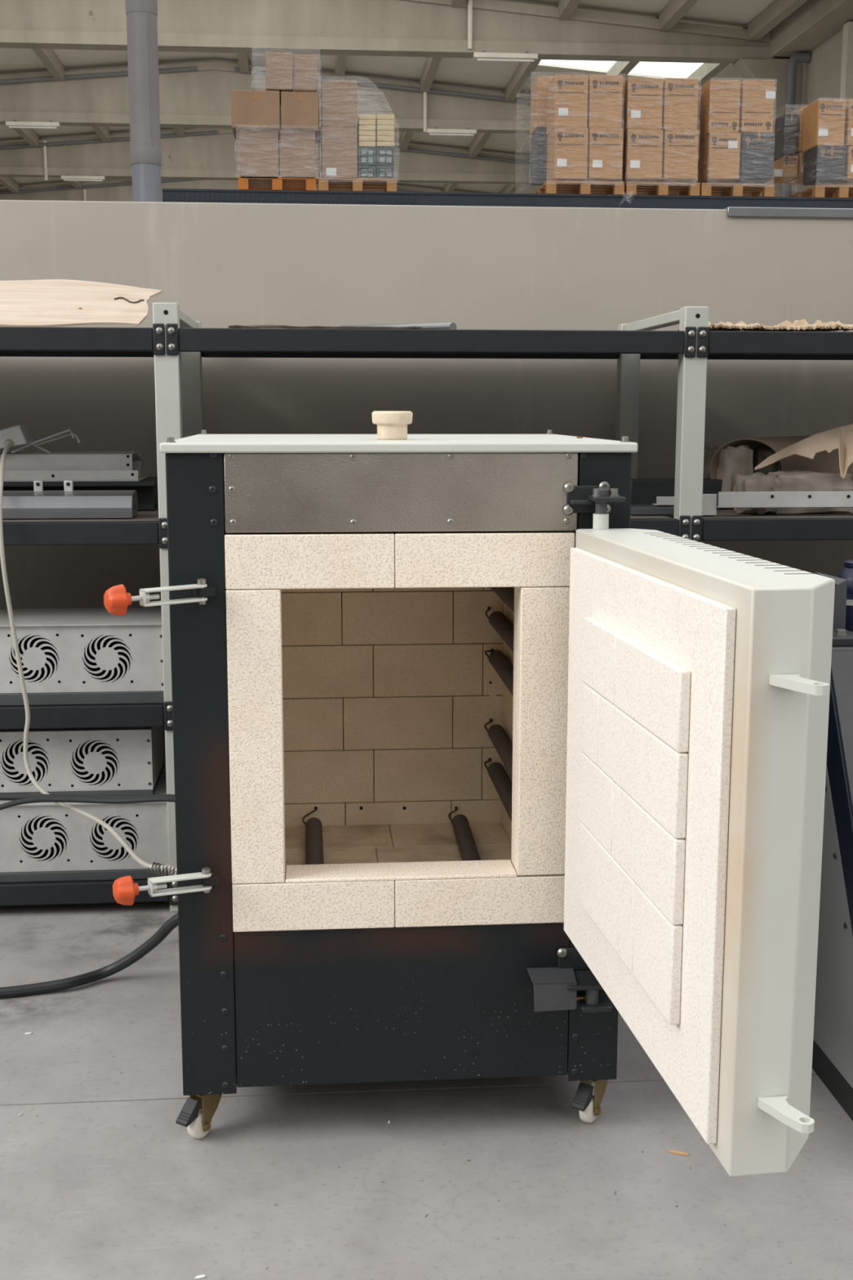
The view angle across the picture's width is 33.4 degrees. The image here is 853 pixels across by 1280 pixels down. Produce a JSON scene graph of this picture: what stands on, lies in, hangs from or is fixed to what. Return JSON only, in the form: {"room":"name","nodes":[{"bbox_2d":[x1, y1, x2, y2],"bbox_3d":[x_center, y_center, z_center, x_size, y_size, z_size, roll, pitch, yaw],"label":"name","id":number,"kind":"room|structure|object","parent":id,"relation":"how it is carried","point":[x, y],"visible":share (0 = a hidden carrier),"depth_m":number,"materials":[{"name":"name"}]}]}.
{"room":"industrial workshop","nodes":[
{"label":"industrial workshop","id":0,"kind":"room"},
{"bbox_2d":[0,178,443,201],"bbox_3d":[-4.414,-11.444,36.446,15.900,1.060,0.320,-1,9,-5],"label":"roof beam","id":1,"kind":"structure","parent":0,"point":[118,193],"depth_m":36.08,"materials":[{"name":"concrete"}]},
{"bbox_2d":[0,0,775,193],"bbox_3d":[-3.720,-10.690,29.917,16.400,0.831,30.000,-1,9,-5],"label":"ceiling","id":2,"kind":"structure","parent":0,"point":[470,73],"depth_m":24.51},
{"bbox_2d":[12,128,84,189],"bbox_3d":[-8.144,-10.264,28.243,0.150,0.218,27.300,-1,9,-5],"label":"roof purlin","id":3,"kind":"structure","parent":2,"relation":"attached to","point":[28,135],"depth_m":29.56,"materials":[{"name":"concrete"}]},
{"bbox_2d":[398,0,464,151],"bbox_3d":[-0.350,-10.398,28.874,0.150,0.218,27.300,-1,9,-5],"label":"roof purlin","id":4,"kind":"structure","parent":2,"relation":"attached to","point":[432,64],"depth_m":24.14,"materials":[{"name":"concrete"}]},
{"bbox_2d":[442,0,581,192],"bbox_3d":[1.155,-10.289,29.018,0.150,0.218,27.300,-1,9,-5],"label":"roof purlin","id":5,"kind":"structure","parent":2,"relation":"attached to","point":[566,7],"depth_m":24.03,"materials":[{"name":"concrete"}]},
{"bbox_2d":[539,59,614,70],"bbox_3d":[2.495,-9.256,21.979,1.260,0.137,3.100,-1,9,-5],"label":"window","id":6,"kind":"structure","parent":2,"relation":"attached to","point":[597,64],"depth_m":23.30,"materials":[{"name":"white"}]},
{"bbox_2d":[499,0,698,193],"bbox_3d":[2.590,-10.185,29.155,0.150,0.218,27.300,-1,9,-5],"label":"roof purlin","id":7,"kind":"structure","parent":2,"relation":"attached to","point":[675,10],"depth_m":19.81,"materials":[{"name":"concrete"}]},
{"bbox_2d":[234,66,530,103],"bbox_3d":[0.522,-9.660,25.133,7.756,0.728,0.070,-1,9,-5],"label":"roof rail","id":8,"kind":"object","parent":7,"relation":"attached to","point":[236,69],"visible":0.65,"depth_m":25.04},
{"bbox_2d":[315,138,530,164],"bbox_3d":[0.044,-10.588,30.838,7.756,0.728,0.070,-1,9,-5],"label":"roof rail","id":9,"kind":"object","parent":7,"relation":"attached to","point":[409,149],"visible":0.31,"depth_m":30.88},
{"bbox_2d":[629,62,703,78],"bbox_3d":[3.920,-9.153,22.115,1.360,0.146,3.100,-1,9,-5],"label":"window","id":10,"kind":"structure","parent":2,"relation":"attached to","point":[671,69],"depth_m":23.17,"materials":[{"name":"white"}]},
{"bbox_2d":[686,0,807,88],"bbox_3d":[3.865,-10.093,29.277,0.150,0.218,27.300,-1,9,-5],"label":"roof purlin","id":11,"kind":"structure","parent":2,"relation":"attached to","point":[776,12],"depth_m":19.60,"materials":[{"name":"concrete"}]},
{"bbox_2d":[0,901,852,1279],"bbox_3d":[0.882,-2.083,21.537,23.000,0.120,50.000,-1,9,-5],"label":"floor","id":12,"kind":"structure","parent":0,"point":[491,1178],"depth_m":2.52,"materials":[{"name":"concrete"}]},
{"bbox_2d":[0,912,177,998],"bbox_3d":[-0.882,0.705,3.296,0.769,0.225,0.116,-1,9,-5],"label":"power cable","id":13,"kind":"object","parent":12,"relation":"on","point":[171,923],"visible":0.9,"depth_m":3.31,"materials":[{"name":"rubber"}]},
{"bbox_2d":[124,0,161,201],"bbox_3d":[-1.769,-3.014,8.964,0.196,5.746,0.196,6,11,34],"label":"pipe","id":14,"kind":"object","parent":12,"relation":"on","point":[145,155],"visible":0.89,"depth_m":8.84,"materials":[{"name":"metal"}]},
{"bbox_2d":[0,302,852,911],"bbox_3d":[-0.013,-0.130,4.155,4.158,1.602,0.837,-1,9,-5],"label":"shelving rack","id":15,"kind":"object","parent":12,"relation":"on","point":[177,343],"depth_m":3.72,"materials":[{"name":"metal"}]},
{"bbox_2d":[2,480,137,519],"bbox_3d":[-1.220,-0.375,3.782,0.876,0.097,0.130,-1,9,-5],"label":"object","id":16,"kind":"object","parent":15,"relation":"on","point":[37,504],"visible":1,"depth_m":3.75,"materials":[{"name":"metal"}]},
{"bbox_2d":[2,476,158,510],"bbox_3d":[-1.228,-0.420,4.104,0.912,0.084,0.320,-1,9,-5],"label":"trough","id":17,"kind":"object","parent":15,"relation":"on","point":[146,489],"visible":0.39,"depth_m":4.04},
{"bbox_2d":[0,428,147,481],"bbox_3d":[-1.249,-0.531,4.061,0.866,0.146,0.246,-1,9,-5],"label":"metal bracket","id":18,"kind":"object","parent":17,"relation":"on","point":[20,466],"depth_m":4.00,"materials":[{"name":"metal"}]},
{"bbox_2d":[0,424,33,449],"bbox_3d":[-1.203,-0.561,3.986,0.177,0.087,0.132,-1,9,-5],"label":"control box","id":19,"kind":"object","parent":18,"relation":"on","point":[17,435],"visible":0.81,"depth_m":3.95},
{"bbox_2d":[0,279,162,327],"bbox_3d":[-1.075,-0.911,3.835,0.685,0.155,0.387,-1,9,-5],"label":"wooden board","id":20,"kind":"object","parent":15,"relation":"on","point":[44,303],"visible":0.98,"depth_m":3.81,"materials":[{"name":"wood"}]},
{"bbox_2d":[0,607,164,706],"bbox_3d":[-1.118,0.043,3.847,0.839,0.214,0.312,-1,9,-5],"label":"fan unit","id":21,"kind":"object","parent":15,"relation":"on","point":[69,656],"visible":0.88,"depth_m":3.73,"materials":[{"name":"metal"}]},
{"bbox_2d":[0,772,168,882],"bbox_3d":[-1.116,0.517,3.925,0.845,0.216,0.312,-1,9,-5],"label":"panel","id":22,"kind":"object","parent":15,"relation":"on","point":[40,842],"visible":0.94,"depth_m":3.80,"materials":[{"name":"metal"}]},
{"bbox_2d":[0,726,164,795],"bbox_3d":[-1.146,0.310,3.939,0.792,0.184,0.312,-1,9,-5],"label":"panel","id":23,"kind":"object","parent":22,"relation":"on","point":[96,761],"visible":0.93,"depth_m":3.82,"materials":[{"name":"metal"}]},
{"bbox_2d":[228,324,422,328],"bbox_3d":[-0.280,-0.863,3.929,0.514,0.032,0.320,-1,9,-5],"label":"cardboard sheet","id":24,"kind":"object","parent":15,"relation":"on","point":[234,326],"visible":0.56,"depth_m":3.78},
{"bbox_2d":[340,322,456,329],"bbox_3d":[-0.089,-0.882,4.028,0.026,0.040,0.502,-8,12,-39],"label":"tube","id":25,"kind":"object","parent":15,"relation":"on","point":[450,326],"visible":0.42,"depth_m":3.92,"materials":[{"name":"metal"}]},
{"bbox_2d":[630,496,674,515],"bbox_3d":[0.640,-0.378,3.963,0.164,0.049,0.120,-1,9,-5],"label":"bar","id":26,"kind":"object","parent":15,"relation":"on","point":[635,509],"depth_m":3.91,"materials":[{"name":"metal"}]},
{"bbox_2d":[630,478,722,509],"bbox_3d":[0.728,-0.428,4.165,0.281,0.085,0.080,-1,9,-5],"label":"channel","id":27,"kind":"object","parent":15,"relation":"on","point":[643,491],"visible":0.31,"depth_m":4.12,"materials":[{"name":"black metal"}]},
{"bbox_2d":[709,435,852,481],"bbox_3d":[1.095,-0.529,4.190,0.500,0.153,0.200,-5,11,-28],"label":"roll","id":28,"kind":"object","parent":27,"relation":"on","point":[823,461],"visible":0.44,"depth_m":4.13,"materials":[{"name":"cardboard"}]},
{"bbox_2d":[703,442,718,478],"bbox_3d":[0.860,-0.509,4.346,0.070,0.187,0.128,-1,9,-5],"label":"mineral wool","id":29,"kind":"object","parent":15,"relation":"on","point":[709,451],"visible":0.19,"depth_m":4.29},
{"bbox_2d":[677,320,766,331],"bbox_3d":[0.825,-0.881,3.983,0.157,0.038,0.352,-1,9,-5],"label":"cardboard","id":30,"kind":"object","parent":15,"relation":"on","point":[727,326],"visible":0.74,"depth_m":3.85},
{"bbox_2d":[710,441,753,491],"bbox_3d":[0.901,-0.485,4.179,0.108,0.193,0.146,-1,9,-5],"label":"mineral wool","id":31,"kind":"object","parent":15,"relation":"on","point":[738,460],"visible":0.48,"depth_m":4.11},
{"bbox_2d":[733,471,780,514],"bbox_3d":[0.924,-0.412,3.981,0.123,0.113,0.134,-1,9,-5],"label":"mineral wool","id":32,"kind":"object","parent":15,"relation":"on","point":[757,481],"visible":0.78,"depth_m":3.93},
{"bbox_2d":[752,445,780,475],"bbox_3d":[1.008,-0.496,4.240,0.088,0.194,0.127,-1,9,-5],"label":"mineral wool","id":33,"kind":"object","parent":15,"relation":"on","point":[762,452],"visible":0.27,"depth_m":4.18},
{"bbox_2d":[737,324,815,331],"bbox_3d":[0.970,-0.875,3.996,0.140,0.027,0.352,-1,9,-5],"label":"cardboard","id":34,"kind":"object","parent":15,"relation":"on","point":[803,327],"visible":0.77,"depth_m":3.85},
{"bbox_2d":[768,469,852,513],"bbox_3d":[1.077,-0.420,4.014,0.265,0.119,0.128,-1,9,-5],"label":"mineral wool","id":35,"kind":"object","parent":15,"relation":"on","point":[791,480],"visible":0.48,"depth_m":3.96,"materials":[{"name":"fabric"}]},
{"bbox_2d":[755,423,852,478],"bbox_3d":[1.092,-0.534,3.972,0.332,0.160,0.140,-1,9,-5],"label":"paper","id":36,"kind":"object","parent":35,"relation":"on","point":[841,437],"visible":1,"depth_m":3.98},
{"bbox_2d":[777,319,852,331],"bbox_3d":[1.113,-0.888,4.006,0.153,0.044,0.353,-1,9,-5],"label":"cardboard","id":37,"kind":"object","parent":15,"relation":"on","point":[820,326],"visible":0.66,"depth_m":3.95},
{"bbox_2d":[103,430,835,1177],"bbox_3d":[-0.054,0.300,2.477,0.975,1.291,1.767,-1,9,-5],"label":"kiln","id":38,"kind":"object","parent":12,"relation":"on","point":[478,766],"visible":1,"depth_m":2.46,"materials":[{"name":"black metal"}]},
{"bbox_2d":[0,795,174,810],"bbox_3d":[-0.888,0.437,3.478,0.830,0.153,0.138,3,10,15],"label":"power cable","id":39,"kind":"object","parent":38,"relation":"attached to","point":[157,798],"visible":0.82,"depth_m":3.51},
{"bbox_2d":[0,793,174,800],"bbox_3d":[-0.916,0.390,3.515,0.901,0.071,0.155,3,10,16],"label":"power cable","id":40,"kind":"object","parent":38,"relation":"attached to","point":[3,797],"visible":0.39,"depth_m":3.56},
{"bbox_2d":[0,442,177,875],"bbox_3d":[-0.883,0.012,3.490,0.163,0.960,1.120,-7,11,-35],"label":"cable","id":41,"kind":"object","parent":38,"relation":"hanging from","point":[157,866],"visible":0.86,"depth_m":3.59,"materials":[{"name":"plastic"}]},
{"bbox_2d":[371,411,413,439],"bbox_3d":[-0.064,-0.404,2.676,0.077,0.052,0.077,-1,9,-5],"label":"plug","id":42,"kind":"object","parent":38,"relation":"on","point":[390,424],"visible":1,"depth_m":2.65,"materials":[{"name":"ceramic"}]},
{"bbox_2d":[162,188,852,208],"bbox_3d":[1.882,-2.928,15.416,9.184,3.514,1.055,-1,9,-5],"label":"rack","id":43,"kind":"object","parent":12,"relation":"on","point":[169,195],"visible":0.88,"depth_m":14.53,"materials":[{"name":"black metal"}]},
{"bbox_2d":[238,176,315,190],"bbox_3d":[-1.546,-4.681,14.811,0.778,0.129,1.000,-1,9,-5],"label":"pallet","id":44,"kind":"object","parent":43,"relation":"on","point":[243,184],"visible":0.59,"depth_m":14.34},
{"bbox_2d":[239,128,279,187],"bbox_3d":[-1.704,-4.924,14.554,0.389,0.486,0.602,-1,9,-5],"label":"cardboard box","id":45,"kind":"object","parent":44,"relation":"on","point":[259,148],"visible":0.81,"depth_m":14.26,"materials":[{"name":"cardboard"}]},
{"bbox_2d":[231,89,280,139],"bbox_3d":[-1.726,-5.327,14.436,0.480,0.361,0.602,-1,9,-5],"label":"cardboard box","id":46,"kind":"object","parent":45,"relation":"on","point":[250,109],"visible":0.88,"depth_m":14.14,"materials":[{"name":"cardboard"}]},
{"bbox_2d":[265,52,293,102],"bbox_3d":[-1.498,-5.721,14.518,0.268,0.356,0.752,-1,9,-5],"label":"cardboard box","id":47,"kind":"object","parent":46,"relation":"on","point":[278,65],"visible":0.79,"depth_m":14.15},
{"bbox_2d":[280,128,315,186],"bbox_3d":[-1.318,-4.931,14.585,0.350,0.480,0.602,-1,9,-5],"label":"cardboard box","id":48,"kind":"object","parent":44,"relation":"on","point":[297,147],"visible":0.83,"depth_m":14.29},
{"bbox_2d":[280,91,318,140],"bbox_3d":[-1.288,-5.330,14.472,0.371,0.354,0.602,-1,9,-5],"label":"cardboard box","id":49,"kind":"object","parent":48,"relation":"on","point":[299,109],"visible":0.88,"depth_m":14.18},
{"bbox_2d":[293,53,316,92],"bbox_3d":[-1.239,-5.714,14.540,0.223,0.350,0.752,-1,9,-5],"label":"cardboard box","id":50,"kind":"object","parent":49,"relation":"on","point":[304,65],"visible":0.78,"depth_m":14.17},
{"bbox_2d":[317,177,396,191],"bbox_3d":[-0.737,-4.690,14.877,0.792,0.129,1.000,-1,9,-5],"label":"pallet","id":51,"kind":"object","parent":43,"relation":"on","point":[381,184],"visible":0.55,"depth_m":14.42,"materials":[{"name":"brown wood"}]},
{"bbox_2d":[320,126,357,184],"bbox_3d":[-0.901,-4.953,14.615,0.356,0.503,0.604,-1,9,-5],"label":"cardboard box","id":52,"kind":"object","parent":51,"relation":"on","point":[339,146],"visible":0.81,"depth_m":14.32,"materials":[{"name":"cardboard"}]},
{"bbox_2d":[320,80,357,127],"bbox_3d":[-0.896,-5.424,14.540,0.354,0.448,0.602,-1,9,-5],"label":"cardboard box","id":53,"kind":"object","parent":52,"relation":"on","point":[339,100],"visible":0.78,"depth_m":14.25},
{"bbox_2d":[357,165,375,177],"bbox_3d":[-0.619,-4.772,14.630,0.169,0.130,0.480,-1,9,-5],"label":"crate","id":54,"kind":"object","parent":51,"relation":"on","point":[363,171],"visible":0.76,"depth_m":14.41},
{"bbox_2d":[357,146,375,169],"bbox_3d":[-0.618,-4.930,14.604,0.169,0.175,0.480,-1,9,-5],"label":"crate","id":55,"kind":"object","parent":54,"relation":"on","point":[366,156],"visible":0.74,"depth_m":14.38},
{"bbox_2d":[356,130,375,151],"bbox_3d":[-0.619,-5.102,14.602,0.169,0.155,0.530,-1,9,-5],"label":"wooden crate","id":56,"kind":"object","parent":55,"relation":"on","point":[366,139],"visible":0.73,"depth_m":14.34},
{"bbox_2d":[356,114,375,135],"bbox_3d":[-0.618,-5.255,14.577,0.168,0.154,0.530,-1,9,-5],"label":"wooden crate","id":57,"kind":"object","parent":56,"relation":"on","point":[365,122],"visible":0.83,"depth_m":14.32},
{"bbox_2d":[375,165,394,177],"bbox_3d":[-0.434,-4.777,14.645,0.176,0.130,0.480,-1,9,-5],"label":"crate","id":58,"kind":"object","parent":51,"relation":"on","point":[381,171],"visible":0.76,"depth_m":14.42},
{"bbox_2d":[375,146,394,168],"bbox_3d":[-0.433,-4.935,14.619,0.176,0.175,0.480,-1,9,-5],"label":"crate","id":59,"kind":"object","parent":58,"relation":"on","point":[384,156],"visible":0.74,"depth_m":14.40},
{"bbox_2d":[375,130,394,151],"bbox_3d":[-0.434,-5.107,14.616,0.175,0.155,0.530,-1,9,-5],"label":"wooden crate","id":60,"kind":"object","parent":59,"relation":"on","point":[384,139],"visible":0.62,"depth_m":14.36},
{"bbox_2d":[375,114,394,134],"bbox_3d":[-0.433,-5.261,14.591,0.175,0.155,0.530,-1,9,-5],"label":"wooden crate","id":61,"kind":"object","parent":60,"relation":"on","point":[383,122],"visible":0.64,"depth_m":14.33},
{"bbox_2d":[534,180,624,195],"bbox_3d":[1.591,-4.718,15.068,0.806,0.129,1.000,-1,9,-5],"label":"pallet","id":62,"kind":"object","parent":43,"relation":"on","point":[559,187],"visible":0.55,"depth_m":14.62,"materials":[{"name":"brown wood"}]},
{"bbox_2d":[530,128,546,185],"bbox_3d":[1.328,-5.161,15.207,0.358,0.503,0.480,-1,9,-5],"label":"cardboard box","id":63,"kind":"object","parent":62,"relation":"on","point":[539,139],"visible":0.44,"depth_m":14.99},
{"bbox_2d":[530,75,554,134],"bbox_3d":[1.320,-5.676,15.123,0.355,0.506,0.480,-1,9,-5],"label":"cardboard box","id":64,"kind":"object","parent":63,"relation":"on","point":[539,88],"visible":0.46,"depth_m":14.90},
{"bbox_2d":[546,127,588,181],"bbox_3d":[1.458,-5.006,14.743,0.345,0.506,0.484,-1,9,-5],"label":"cardboard box","id":65,"kind":"object","parent":62,"relation":"on","point":[566,147],"visible":0.92,"depth_m":14.52,"materials":[{"name":"cardboard"}]},
{"bbox_2d":[546,75,588,136],"bbox_3d":[1.449,-5.505,14.662,0.343,0.509,0.484,-1,9,-5],"label":"cardboard box","id":66,"kind":"object","parent":65,"relation":"on","point":[566,95],"visible":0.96,"depth_m":14.44,"materials":[{"name":"cardboard"}]},
{"bbox_2d":[585,127,622,181],"bbox_3d":[1.818,-5.016,14.772,0.345,0.507,0.484,-1,9,-5],"label":"cardboard box","id":67,"kind":"object","parent":62,"relation":"on","point":[605,144],"visible":0.84,"depth_m":14.54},
{"bbox_2d":[587,75,622,128],"bbox_3d":[1.807,-5.516,14.690,0.343,0.510,0.484,-1,9,-5],"label":"cardboard box","id":68,"kind":"object","parent":67,"relation":"on","point":[605,92],"visible":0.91,"depth_m":14.46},
{"bbox_2d":[624,181,700,195],"bbox_3d":[2.400,-4.728,15.134,0.765,0.129,1.000,-1,9,-5],"label":"pallet","id":69,"kind":"object","parent":43,"relation":"on","point":[677,188],"visible":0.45,"depth_m":14.67,"materials":[{"name":"brown wood"}]},
{"bbox_2d":[619,128,662,184],"bbox_3d":[2.223,-5.018,14.806,0.365,0.490,0.484,-1,9,-5],"label":"cardboard box","id":70,"kind":"object","parent":69,"relation":"on","point":[642,148],"visible":0.86,"depth_m":14.58,"materials":[{"name":"cardboard"}]},
{"bbox_2d":[622,77,663,133],"bbox_3d":[2.210,-5.503,14.726,0.362,0.500,0.484,-1,9,-5],"label":"cardboard box","id":71,"kind":"object","parent":70,"relation":"on","point":[642,98],"visible":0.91,"depth_m":14.49,"materials":[{"name":"cardboard"}]},
{"bbox_2d":[657,128,698,182],"bbox_3d":[2.599,-5.028,14.835,0.351,0.490,0.484,-1,9,-5],"label":"cardboard box","id":72,"kind":"object","parent":69,"relation":"on","point":[680,146],"visible":0.85,"depth_m":14.61,"materials":[{"name":"cardboard"}]},
{"bbox_2d":[662,77,698,130],"bbox_3d":[2.585,-5.514,14.755,0.348,0.500,0.484,-1,9,-5],"label":"cardboard box","id":73,"kind":"object","parent":72,"relation":"on","point":[680,95],"visible":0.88,"depth_m":14.52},
{"bbox_2d":[699,182,774,196],"bbox_3d":[3.183,-4.737,15.198,0.765,0.129,1.000,-1,9,-5],"label":"pallet","id":74,"kind":"object","parent":43,"relation":"on","point":[737,189],"visible":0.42,"depth_m":14.74,"materials":[{"name":"brown wood"}]},
{"bbox_2d":[696,132,740,183],"bbox_3d":[3.052,-5.024,14.874,0.324,0.459,0.484,-1,9,-5],"label":"cardboard box","id":75,"kind":"object","parent":74,"relation":"on","point":[718,153],"visible":0.91,"depth_m":14.65,"materials":[{"name":"cardboard"}]},
{"bbox_2d":[697,80,740,140],"bbox_3d":[3.035,-5.503,14.795,0.320,0.514,0.484,-1,9,-5],"label":"cardboard box","id":76,"kind":"object","parent":75,"relation":"on","point":[718,100],"visible":0.89,"depth_m":14.57,"materials":[{"name":"cardboard"}]},
{"bbox_2d":[732,132,774,183],"bbox_3d":[3.405,-5.034,14.902,0.337,0.460,0.484,-1,9,-5],"label":"cardboard box","id":77,"kind":"object","parent":74,"relation":"on","point":[757,148],"visible":0.86,"depth_m":14.67,"materials":[{"name":"cardboard"}]},
{"bbox_2d":[738,80,775,133],"bbox_3d":[3.389,-5.513,14.823,0.340,0.515,0.484,-1,9,-5],"label":"cardboard box","id":78,"kind":"object","parent":77,"relation":"on","point":[757,97],"visible":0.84,"depth_m":14.59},
{"bbox_2d":[789,184,852,197],"bbox_3d":[4.306,-4.751,15.290,0.608,0.129,1.000,-1,9,-5],"label":"pallet","id":79,"kind":"object","parent":43,"relation":"on","point":[816,190],"visible":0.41,"depth_m":14.82,"materials":[{"name":"brown wood"}]},
{"bbox_2d":[784,151,805,184],"bbox_3d":[4.058,-5.126,15.460,0.159,0.262,0.504,-1,9,-5],"label":"cardboard box","id":80,"kind":"object","parent":79,"relation":"on","point":[799,179],"visible":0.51,"depth_m":15.26,"materials":[{"name":"cardboard"}]},
{"bbox_2d":[794,107,804,154],"bbox_3d":[4.042,-5.484,15.402,0.150,0.447,0.502,-1,9,-5],"label":"cardboard box","id":81,"kind":"object","parent":80,"relation":"on","point":[801,111],"visible":0.31,"depth_m":15.18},
{"bbox_2d":[802,146,845,185],"bbox_3d":[4.184,-4.986,14.960,0.295,0.327,0.454,-1,9,-5],"label":"cardboard box","id":82,"kind":"object","parent":79,"relation":"on","point":[822,165],"visible":0.96,"depth_m":14.76,"materials":[{"name":"cardboard"}]},
{"bbox_2d":[802,99,845,152],"bbox_3d":[4.162,-5.377,14.894,0.294,0.454,0.454,-1,9,-5],"label":"cardboard box","id":83,"kind":"object","parent":82,"relation":"on","point":[824,120],"visible":0.94,"depth_m":14.69,"materials":[{"name":"cardboard"}]},
{"bbox_2d":[832,146,852,185],"bbox_3d":[4.517,-4.995,14.986,0.315,0.328,0.454,-1,9,-5],"label":"cardboard box","id":84,"kind":"object","parent":79,"relation":"on","point":[848,180],"visible":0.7,"depth_m":14.78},
{"bbox_2d":[843,99,852,147],"bbox_3d":[4.497,-5.386,14.921,0.307,0.455,0.454,-1,9,-5],"label":"cardboard box","id":85,"kind":"object","parent":84,"relation":"on","point":[848,137],"visible":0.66,"depth_m":14.71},
{"bbox_3d":[3.962,-5.288,15.432,0.403,0.885,0.608,-1,9,-5],"label":"film","id":86,"kind":"object","parent":79,"relation":"on","visible":0},
{"bbox_2d":[771,155,798,183],"bbox_3d":[3.884,-5.107,15.444,0.158,0.216,0.454,-1,9,-5],"label":"cardboard box","id":87,"kind":"object","parent":86,"relation":"in","point":[788,164],"visible":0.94,"depth_m":15.23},
{"bbox_2d":[773,112,798,161],"bbox_3d":[3.871,-5.436,15.390,0.145,0.434,0.452,-1,9,-5],"label":"cardboard box","id":88,"kind":"object","parent":87,"relation":"on","point":[785,126],"visible":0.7,"depth_m":15.19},
{"bbox_2d":[732,58,803,196],"bbox_3d":[4.875,-5.194,20.857,0.916,6.250,0.400,-1,9,-5],"label":"column","id":89,"kind":"structure","parent":12,"relation":"on","point":[771,69],"depth_m":20.22,"materials":[{"name":"concrete"}]},
{"bbox_2d":[0,0,773,63],"bbox_3d":[-3.005,-8.707,19.625,15.900,1.060,0.320,-1,9,-5],"label":"roof beam","id":90,"kind":"structure","parent":89,"relation":"on","point":[373,28],"depth_m":19.75,"materials":[{"name":"concrete"}]},
{"bbox_2d":[31,48,132,179],"bbox_3d":[-6.659,-10.406,28.345,0.150,0.218,27.300,-1,9,-5],"label":"roof purlin","id":91,"kind":"structure","parent":90,"relation":"attached to","point":[47,57],"depth_m":23.96,"materials":[{"name":"concrete"}]},
{"bbox_2d":[0,178,195,194],"bbox_3d":[-8.432,-11.457,35.883,7.006,0.665,0.070,-1,9,-5],"label":"roof rail","id":92,"kind":"object","parent":91,"relation":"attached to","point":[166,180],"visible":0.47,"depth_m":35.84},
{"bbox_2d":[0,66,197,84],"bbox_3d":[-7.476,-9.600,24.473,7.006,0.665,0.070,-1,9,-5],"label":"roof rail","id":93,"kind":"object","parent":91,"relation":"attached to","point":[193,68],"visible":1,"depth_m":24.56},
{"bbox_2d":[0,130,217,149],"bbox_3d":[-7.954,-10.528,30.178,7.006,0.665,0.070,-1,9,-5],"label":"roof rail","id":94,"kind":"object","parent":91,"relation":"attached to","point":[211,132],"visible":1,"depth_m":30.21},
{"bbox_2d":[473,50,537,62],"bbox_3d":[1.101,-8.147,19.867,0.900,0.133,0.180,-1,9,-5],"label":"lamp","id":95,"kind":"object","parent":90,"relation":"attached to","point":[526,56],"visible":1,"depth_m":19.80,"materials":[{"name":"metal"}]},
{"bbox_2d":[812,560,852,1120],"bbox_3d":[1.230,0.360,2.964,0.895,1.018,1.079,-1,9,-5],"label":"machine","id":96,"kind":"object","parent":12,"relation":"on","point":[833,1040],"visible":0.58,"depth_m":2.79,"materials":[{"name":"blue paint"}]},
{"bbox_2d":[836,560,852,631],"bbox_3d":[0.925,-0.097,3.056,0.092,0.146,0.092,-1,9,-5],"label":"canister","id":97,"kind":"object","parent":96,"relation":"on","point":[846,573],"depth_m":3.02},
{"bbox_3d":[4.422,-6.075,26.267,0.916,6.250,0.400,-1,9,-5],"label":"column","id":98,"kind":"structure","parent":12,"relation":"on","visible":0},
{"bbox_2d":[0,61,530,133],"bbox_3d":[-3.458,-9.588,25.035,15.900,1.060,0.320,-1,9,-5],"label":"roof beam","id":99,"kind":"structure","parent":98,"relation":"on","point":[201,98],"depth_m":24.92,"materials":[{"name":"concrete"}]},
{"bbox_2d":[5,120,59,128],"bbox_3d":[-6.824,-8.938,24.666,0.910,0.133,0.180,-1,9,-5],"label":"lamp","id":100,"kind":"object","parent":99,"relation":"attached to","point":[45,125],"visible":1,"depth_m":24.60,"materials":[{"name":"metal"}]},
{"bbox_2d":[426,127,476,135],"bbox_3d":[0.445,-9.025,25.261,0.884,0.133,0.180,-1,9,-5],"label":"lamp","id":101,"kind":"object","parent":99,"relation":"attached to","point":[435,131],"visible":1,"depth_m":25.19,"materials":[{"name":"plastic"}]},
{"bbox_3d":[3.944,-7.003,31.972,0.916,6.250,0.400,-1,9,-5],"label":"column","id":102,"kind":"structure","parent":12,"relation":"on","visible":0},
{"bbox_2d":[0,128,530,184],"bbox_3d":[-3.936,-10.516,30.740,15.900,1.060,0.320,-1,9,-5],"label":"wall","id":103,"kind":"structure","parent":102,"relation":"on","point":[214,156],"depth_m":30.59,"materials":[{"name":"concrete"}]},
{"bbox_2d":[0,200,852,772],"bbox_3d":[-0.624,-0.392,4.617,11.200,1.968,0.120,-1,9,-5],"label":"wall","id":104,"kind":"structure","parent":0,"point":[224,264],"depth_m":4.51,"materials":[{"name":"paint"}]},
{"bbox_2d":[724,206,852,218],"bbox_3d":[2.859,-1.389,4.705,3.820,0.030,0.062,-1,9,-5],"label":"trim","id":105,"kind":"structure","parent":104,"relation":"attached to","point":[732,211],"depth_m":4.54,"materials":[{"name":"metal"}]},
{"bbox_2d":[797,27,852,192],"bbox_3d":[4.525,-7.412,31.532,0.180,7.200,30.770,-1,9,-5],"label":"wall","id":106,"kind":"structure","parent":0,"point":[821,77],"depth_m":19.41,"materials":[{"name":"paint"}]},
{"bbox_2d":[699,0,852,88],"bbox_3d":[4.237,-10.298,30.647,0.470,0.620,30.000,-1,9,-5],"label":"roof beam","id":107,"kind":"structure","parent":106,"relation":"attached to","point":[815,21],"depth_m":19.01,"materials":[{"name":"concrete"}]},
{"bbox_2d":[782,52,810,196],"bbox_3d":[5.198,-5.129,20.386,0.315,6.272,0.140,-1,9,-5],"label":"downpipe","id":108,"kind":"object","parent":106,"relation":"attached to","point":[801,57],"visible":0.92,"depth_m":19.89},
{"bbox_2d":[840,21,852,102],"bbox_3d":[5.485,-6.864,18.044,0.120,2.050,1.500,-1,9,-5],"label":"window frame","id":109,"kind":"structure","parent":106,"relation":"in","point":[846,77],"depth_m":18.36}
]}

